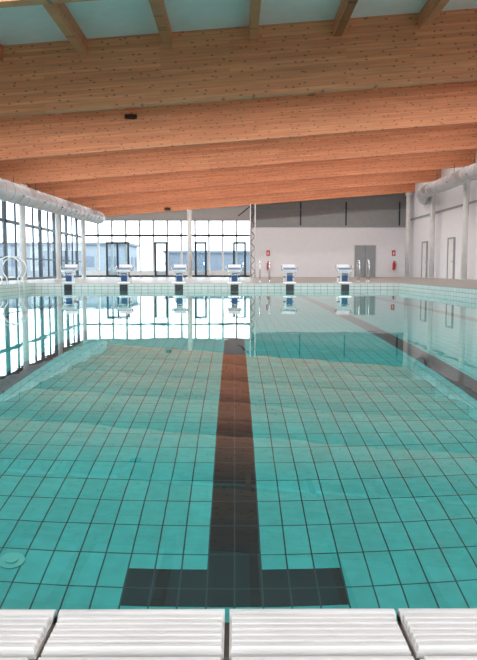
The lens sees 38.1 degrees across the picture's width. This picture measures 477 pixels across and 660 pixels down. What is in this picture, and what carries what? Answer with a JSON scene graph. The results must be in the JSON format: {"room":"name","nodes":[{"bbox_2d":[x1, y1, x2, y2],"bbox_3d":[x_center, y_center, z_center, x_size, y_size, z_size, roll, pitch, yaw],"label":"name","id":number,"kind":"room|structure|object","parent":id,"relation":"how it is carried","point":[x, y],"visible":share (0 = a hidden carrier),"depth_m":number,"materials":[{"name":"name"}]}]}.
{"room":"indoor swimming pool","nodes":[
{"label":"indoor swimming pool","id":0,"kind":"room"},
{"bbox_2d":[0,275,81,280],"bbox_3d":[-11.027,-4.270,21.648,0.200,5.758,56.000,0,5,0],"label":"wall","id":1,"kind":"structure","parent":0,"point":[47,277],"depth_m":37.45,"materials":[{"name":"metal"}]},
{"bbox_2d":[0,201,80,277],"bbox_3d":[-11.007,-3.480,21.662,0.160,3.940,56.110,0,5,0],"label":"window","id":2,"kind":"structure","parent":1,"relation":"in","point":[4,220],"depth_m":38.62,"materials":[{"name":"glass"}]},
{"bbox_2d":[0,0,476,44],"bbox_3d":[0.672,-8.120,21.381,23.200,1.960,56.000,0,5,0],"label":"ceiling","id":3,"kind":"structure","parent":0,"point":[98,18],"depth_m":16.48,"materials":[{"name":"white paint"}]},
{"bbox_2d":[0,0,449,115],"bbox_3d":[0.333,-7.951,23.020,21.600,2.089,48.760,0,5,0],"label":"joist","id":4,"kind":"structure","parent":3,"relation":"attached to","point":[59,12],"depth_m":16.11,"materials":[{"name":"brown wood"}]},
{"bbox_2d":[0,277,476,288],"bbox_3d":[0.672,-1.259,21.978,23.200,0.300,56.000,0,5,0],"label":"floor","id":5,"kind":"structure","parent":0,"point":[413,280],"depth_m":32.97,"materials":[{"name":"tile"}]},
{"bbox_2d":[0,256,26,290],"bbox_3d":[-7.936,-1.602,24.207,0.888,1.974,0.638,0,5,0],"label":"pool ladder","id":6,"kind":"object","parent":5,"relation":"on","point":[9,257],"visible":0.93,"depth_m":24.38,"materials":[{"name":"silver metal"}]},
{"bbox_2d":[17,184,29,281],"bbox_3d":[-9.325,-4.182,29.816,0.440,4.166,0.440,0,5,0],"label":"steel column","id":7,"kind":"structure","parent":5,"relation":"on","point":[22,222],"depth_m":29.75,"materials":[{"name":"white metal"}]},
{"bbox_2d":[0,123,476,183],"bbox_3d":[0.625,-7.892,29.552,23.200,3.530,0.240,0,5,0],"label":"timber beam","id":8,"kind":"structure","parent":7,"relation":"on","point":[464,136],"depth_m":29.47,"materials":[{"name":"brown wood"}]},
{"bbox_2d":[416,153,476,198],"bbox_3d":[11.126,-7.178,26.543,0.790,1.238,30.000,0,5,0],"label":"ventilation duct","id":9,"kind":"object","parent":8,"relation":"hanging from","point":[467,174],"visible":1,"depth_m":35.41,"materials":[{"name":"metal"}]},
{"bbox_2d":[416,191,429,204],"bbox_3d":[11.586,-8.389,43.254,0.756,0.756,3.663,1,5,17],"label":"ventilation duct","id":10,"kind":"object","parent":9,"relation":"attached to","point":[422,201],"visible":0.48,"depth_m":43.08,"materials":[{"name":"white metal"}]},
{"bbox_2d":[54,214,63,279],"bbox_3d":[-9.359,-4.702,35.794,0.440,4.166,0.440,0,5,0],"label":"steel column","id":11,"kind":"structure","parent":5,"relation":"on","point":[57,217],"depth_m":35.73,"materials":[{"name":"white metal"}]},
{"bbox_2d":[25,149,475,198],"bbox_3d":[0.591,-8.412,35.529,23.200,3.530,0.240,0,5,0],"label":"timber beam","id":12,"kind":"structure","parent":11,"relation":"on","point":[461,158],"depth_m":35.45,"materials":[{"name":"brown wood"}]},
{"bbox_2d":[0,175,104,223],"bbox_3d":[-8.627,-5.184,24.493,0.834,1.727,37.814,0,5,0],"label":"ventilation duct","id":13,"kind":"object","parent":12,"relation":"hanging from","point":[11,192],"visible":1,"depth_m":29.84,"materials":[{"name":"metal"}]},
{"bbox_2d":[60,264,78,282],"bbox_3d":[-6.402,-2.142,26.229,0.647,0.700,0.865,0,5,0],"label":"starting block","id":14,"kind":"object","parent":5,"relation":"on","point":[69,269],"visible":1,"depth_m":26.03,"materials":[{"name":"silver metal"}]},
{"bbox_2d":[81,220,85,277],"bbox_3d":[-9.394,-5.222,41.771,0.440,4.166,0.440,0,5,0],"label":"steel column","id":15,"kind":"structure","parent":5,"relation":"on","point":[83,244],"depth_m":41.71,"materials":[{"name":"white metal"}]},
{"bbox_2d":[63,169,440,207],"bbox_3d":[0.556,-8.932,41.506,23.200,3.530,0.240,0,5,0],"label":"timber beam","id":16,"kind":"structure","parent":15,"relation":"on","point":[421,176],"depth_m":41.43,"materials":[{"name":"brown wood"}]},
{"bbox_2d":[115,264,133,282],"bbox_3d":[-4.319,-2.143,26.241,0.647,0.700,0.865,0,5,0],"label":"starting block","id":17,"kind":"object","parent":5,"relation":"on","point":[124,269],"visible":1,"depth_m":26.04,"materials":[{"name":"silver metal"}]},
{"bbox_2d":[171,264,187,282],"bbox_3d":[-2.236,-2.144,26.253,0.647,0.700,0.865,0,5,0],"label":"starting block","id":18,"kind":"object","parent":5,"relation":"on","point":[179,269],"visible":1,"depth_m":26.04,"materials":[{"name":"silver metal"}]},
{"bbox_2d":[187,210,191,276],"bbox_3d":[-3.379,-5.979,47.763,0.440,4.638,0.440,0,5,0],"label":"steel column","id":19,"kind":"structure","parent":5,"relation":"on","point":[189,212],"depth_m":47.63,"materials":[{"name":"white metal"}]},
{"bbox_2d":[226,264,242,282],"bbox_3d":[-0.153,-2.146,26.265,0.647,0.700,0.865,0,5,0],"label":"starting block","id":20,"kind":"object","parent":5,"relation":"on","point":[234,269],"visible":1,"depth_m":26.07,"materials":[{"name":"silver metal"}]},
{"bbox_2d":[0,284,476,298],"bbox_3d":[-0.778,0.354,13.562,14.200,1.984,25.400,0,5,0],"label":"basin","id":21,"kind":"object","parent":5,"relation":"in","point":[433,290],"visible":0.02,"depth_m":25.92,"materials":[{"name":"tile"}]},
{"bbox_2d":[0,290,476,621],"bbox_3d":[-0.778,-0.431,13.494,13.800,0.001,25.000,0,5,0],"label":"pool water surface","id":22,"kind":"object","parent":21,"relation":"in","point":[227,450],"visible":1,"depth_m":2.82,"materials":[{"name":"teal liquid"}]},
{"bbox_2d":[0,608,476,659],"bbox_3d":[-0.687,0.448,0.810,13.836,0.036,0.434,0,5,0],"label":"overflow grating","id":23,"kind":"object","parent":21,"relation":"on","point":[417,633],"depth_m":0.95,"materials":[{"name":"plastic"}]},
{"bbox_2d":[0,283,476,290],"bbox_3d":[-0.779,-0.668,13.584,14.200,0.047,25.180,0,5,0],"label":"coping","id":24,"kind":"object","parent":21,"relation":"on","point":[436,286],"visible":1,"depth_m":25.90,"materials":[{"name":"tile"}]},
{"bbox_2d":[238,204,255,276],"bbox_3d":[0.559,-6.106,47.253,1.220,4.999,0.390,0,5,0],"label":"lattice mast","id":25,"kind":"object","parent":5,"relation":"on","point":[250,207],"visible":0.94,"depth_m":47.11,"materials":[{"name":"metal"}]},
{"bbox_2d":[259,260,269,281],"bbox_3d":[1.083,-2.454,28.652,0.500,0.925,0.600,0,5,0],"label":"handrail","id":26,"kind":"object","parent":5,"relation":"on","point":[259,260],"visible":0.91,"depth_m":28.40,"materials":[{"name":"silver metal"}]},
{"bbox_2d":[281,264,297,282],"bbox_3d":[1.930,-2.147,26.277,0.647,0.700,0.865,0,5,0],"label":"starting block","id":27,"kind":"object","parent":5,"relation":"on","point":[289,269],"visible":1,"depth_m":26.06,"materials":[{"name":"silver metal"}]},
{"bbox_2d":[335,264,352,282],"bbox_3d":[4.013,-2.148,26.289,0.647,0.700,0.865,0,5,0],"label":"starting block","id":28,"kind":"object","parent":5,"relation":"on","point":[343,269],"visible":1,"depth_m":26.09,"materials":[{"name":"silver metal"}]},
{"bbox_2d":[357,260,369,281],"bbox_3d":[5.183,-2.456,28.676,0.500,0.925,0.600,0,5,0],"label":"handrail","id":29,"kind":"object","parent":5,"relation":"on","point":[358,260],"visible":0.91,"depth_m":28.52,"materials":[{"name":"silver metal"}]},
{"bbox_2d":[405,192,411,276],"bbox_3d":[11.721,-6.574,47.799,0.440,5.816,0.440,0,5,0],"label":"steel column","id":30,"kind":"structure","parent":5,"relation":"on","point":[408,195],"depth_m":47.68,"materials":[{"name":"white metal"}]},
{"bbox_2d":[91,183,414,215],"bbox_3d":[0.521,-9.452,47.483,23.200,3.530,0.240,0,5,0],"label":"timber beam","id":31,"kind":"structure","parent":30,"relation":"on","point":[399,188],"depth_m":47.41,"materials":[{"name":"brown wood"}]},
{"bbox_2d":[429,181,435,277],"bbox_3d":[11.756,-6.054,41.822,0.440,5.816,0.440,0,5,0],"label":"steel column","id":32,"kind":"structure","parent":5,"relation":"on","point":[433,198],"depth_m":41.74,"materials":[{"name":"white metal"}]},
{"bbox_2d":[458,166,469,279],"bbox_3d":[11.790,-5.534,35.844,0.440,5.816,0.440,0,5,0],"label":"steel column","id":33,"kind":"structure","parent":5,"relation":"on","point":[466,186],"depth_m":35.77,"materials":[{"name":"white metal"}]},
{"bbox_3d":[-9.214,-2.536,10.888,0.440,4.166,0.440,0,5,0],"label":"steel column","id":34,"kind":"structure","parent":5,"relation":"on","visible":0},
{"bbox_2d":[0,0,95,7],"bbox_3d":[0.736,-6.246,10.623,23.200,3.530,0.240,0,5,0],"label":"timber beam","id":35,"kind":"structure","parent":34,"relation":"on","point":[3,3],"depth_m":10.73,"materials":[{"name":"brown wood"}]},
{"bbox_3d":[-9.255,-3.142,17.862,0.440,4.166,0.440,0,5,0],"label":"steel column","id":36,"kind":"structure","parent":5,"relation":"on","visible":0},
{"bbox_2d":[0,8,476,117],"bbox_3d":[0.695,-6.853,17.597,23.200,3.530,0.240,0,5,0],"label":"timber beam","id":37,"kind":"structure","parent":36,"relation":"on","point":[385,51],"depth_m":17.48,"materials":[{"name":"brown wood"}]},
{"bbox_3d":[-9.290,-3.662,23.839,0.440,4.166,0.440,0,5,0],"label":"steel column","id":38,"kind":"structure","parent":5,"relation":"on","visible":0},
{"bbox_2d":[0,80,476,160],"bbox_3d":[0.660,-7.372,23.574,23.200,3.530,0.240,0,5,0],"label":"timber beam","id":39,"kind":"structure","parent":38,"relation":"on","point":[453,103],"depth_m":23.47,"materials":[{"name":"brown wood"}]},
{"bbox_2d":[125,113,136,118],"bbox_3d":[-3.639,-7.259,23.338,0.400,0.200,0.199,0,5,0],"label":"floodlight","id":40,"kind":"object","parent":39,"relation":"attached to","point":[127,116],"visible":1,"depth_m":23.25,"materials":[{"name":"black metal"}]},
{"bbox_2d":[105,193,405,276],"bbox_3d":[0.510,-7.610,49.606,23.200,7.567,0.250,0,5,0],"label":"wall","id":41,"kind":"structure","parent":0,"point":[315,236],"depth_m":49.60,"materials":[{"name":"white paint"}]},
{"bbox_2d":[85,219,249,276],"bbox_3d":[-5.115,-5.889,49.708,12.090,4.120,0.120,0,5,0],"label":"window","id":42,"kind":"structure","parent":41,"relation":"in","point":[153,235],"depth_m":49.62,"materials":[{"name":"glass"}]},
{"bbox_2d":[106,242,129,276],"bbox_3d":[-8.695,-5.075,49.642,1.667,2.510,0.109,0,5,0],"label":"door","id":43,"kind":"structure","parent":42,"relation":"attached to","point":[107,243],"depth_m":49.61,"materials":[{"name":"metal"}]},
{"bbox_2d":[154,242,167,276],"bbox_3d":[-5.579,-5.076,49.660,0.942,2.510,0.109,0,5,0],"label":"door","id":44,"kind":"structure","parent":42,"relation":"attached to","point":[155,243],"depth_m":49.65,"materials":[{"name":"metal"}]},
{"bbox_2d":[195,242,206,276],"bbox_3d":[-2.717,-5.078,49.676,0.870,2.510,0.109,0,5,0],"label":"door","id":45,"kind":"structure","parent":42,"relation":"attached to","point":[196,243],"depth_m":49.67,"materials":[{"name":"metal"}]},
{"bbox_2d":[233,242,245,276],"bbox_3d":[0.073,-5.079,49.693,0.942,2.510,0.109,0,5,0],"label":"door","id":46,"kind":"structure","parent":42,"relation":"attached to","point":[234,243],"depth_m":49.66,"materials":[{"name":"metal"}]},
{"bbox_2d":[353,245,376,276],"bbox_3d":[9.130,-4.990,49.768,1.642,2.320,0.079,0,5,0],"label":"door","id":47,"kind":"structure","parent":41,"relation":"in","point":[363,253],"depth_m":49.77,"materials":[{"name":"paint"}]},
{"bbox_2d":[409,149,476,279],"bbox_3d":[12.332,-5.183,21.704,0.280,7.567,56.000,0,5,0],"label":"wall","id":48,"kind":"structure","parent":0,"point":[449,203],"depth_m":40.93,"materials":[{"name":"white paint"}]},
{"bbox_2d":[421,241,427,277],"bbox_3d":[12.083,-4.572,44.843,0.109,2.340,1.160,0,5,0],"label":"door","id":49,"kind":"structure","parent":48,"relation":"in","point":[424,255],"depth_m":44.81,"materials":[{"name":"silver metal"}]},
{"bbox_2d":[446,237,455,278],"bbox_3d":[12.115,-4.096,39.364,0.109,2.340,1.160,0,5,0],"label":"door","id":50,"kind":"structure","parent":48,"relation":"in","point":[451,241],"depth_m":39.24,"materials":[{"name":"silver metal"}]},
{"label":"outside","id":51,"kind":"structure","parent":0,"visible":0},
{"bbox_2d":[1,276,46,277],"bbox_3d":[-0.319,-3.803,54.876,240.000,0.350,230.000,0,5,0],"label":"ground","id":52,"kind":"structure","parent":51,"point":[1,276],"depth_m":84.15,"materials":[{"name":"white"}]},
{"bbox_2d":[0,242,138,275],"bbox_3d":[-27.550,-9.596,94.365,26.600,4.350,10.600,0,5,0],"label":"building","id":53,"kind":"structure","parent":52,"relation":"on","point":[91,247],"depth_m":89.38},
{"bbox_2d":[163,251,248,270],"bbox_3d":[-2.614,-10.163,105.503,16.600,3.550,12.600,0,5,0],"label":"building","id":54,"kind":"structure","parent":52,"relation":"on","point":[174,256],"depth_m":99.44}
]}

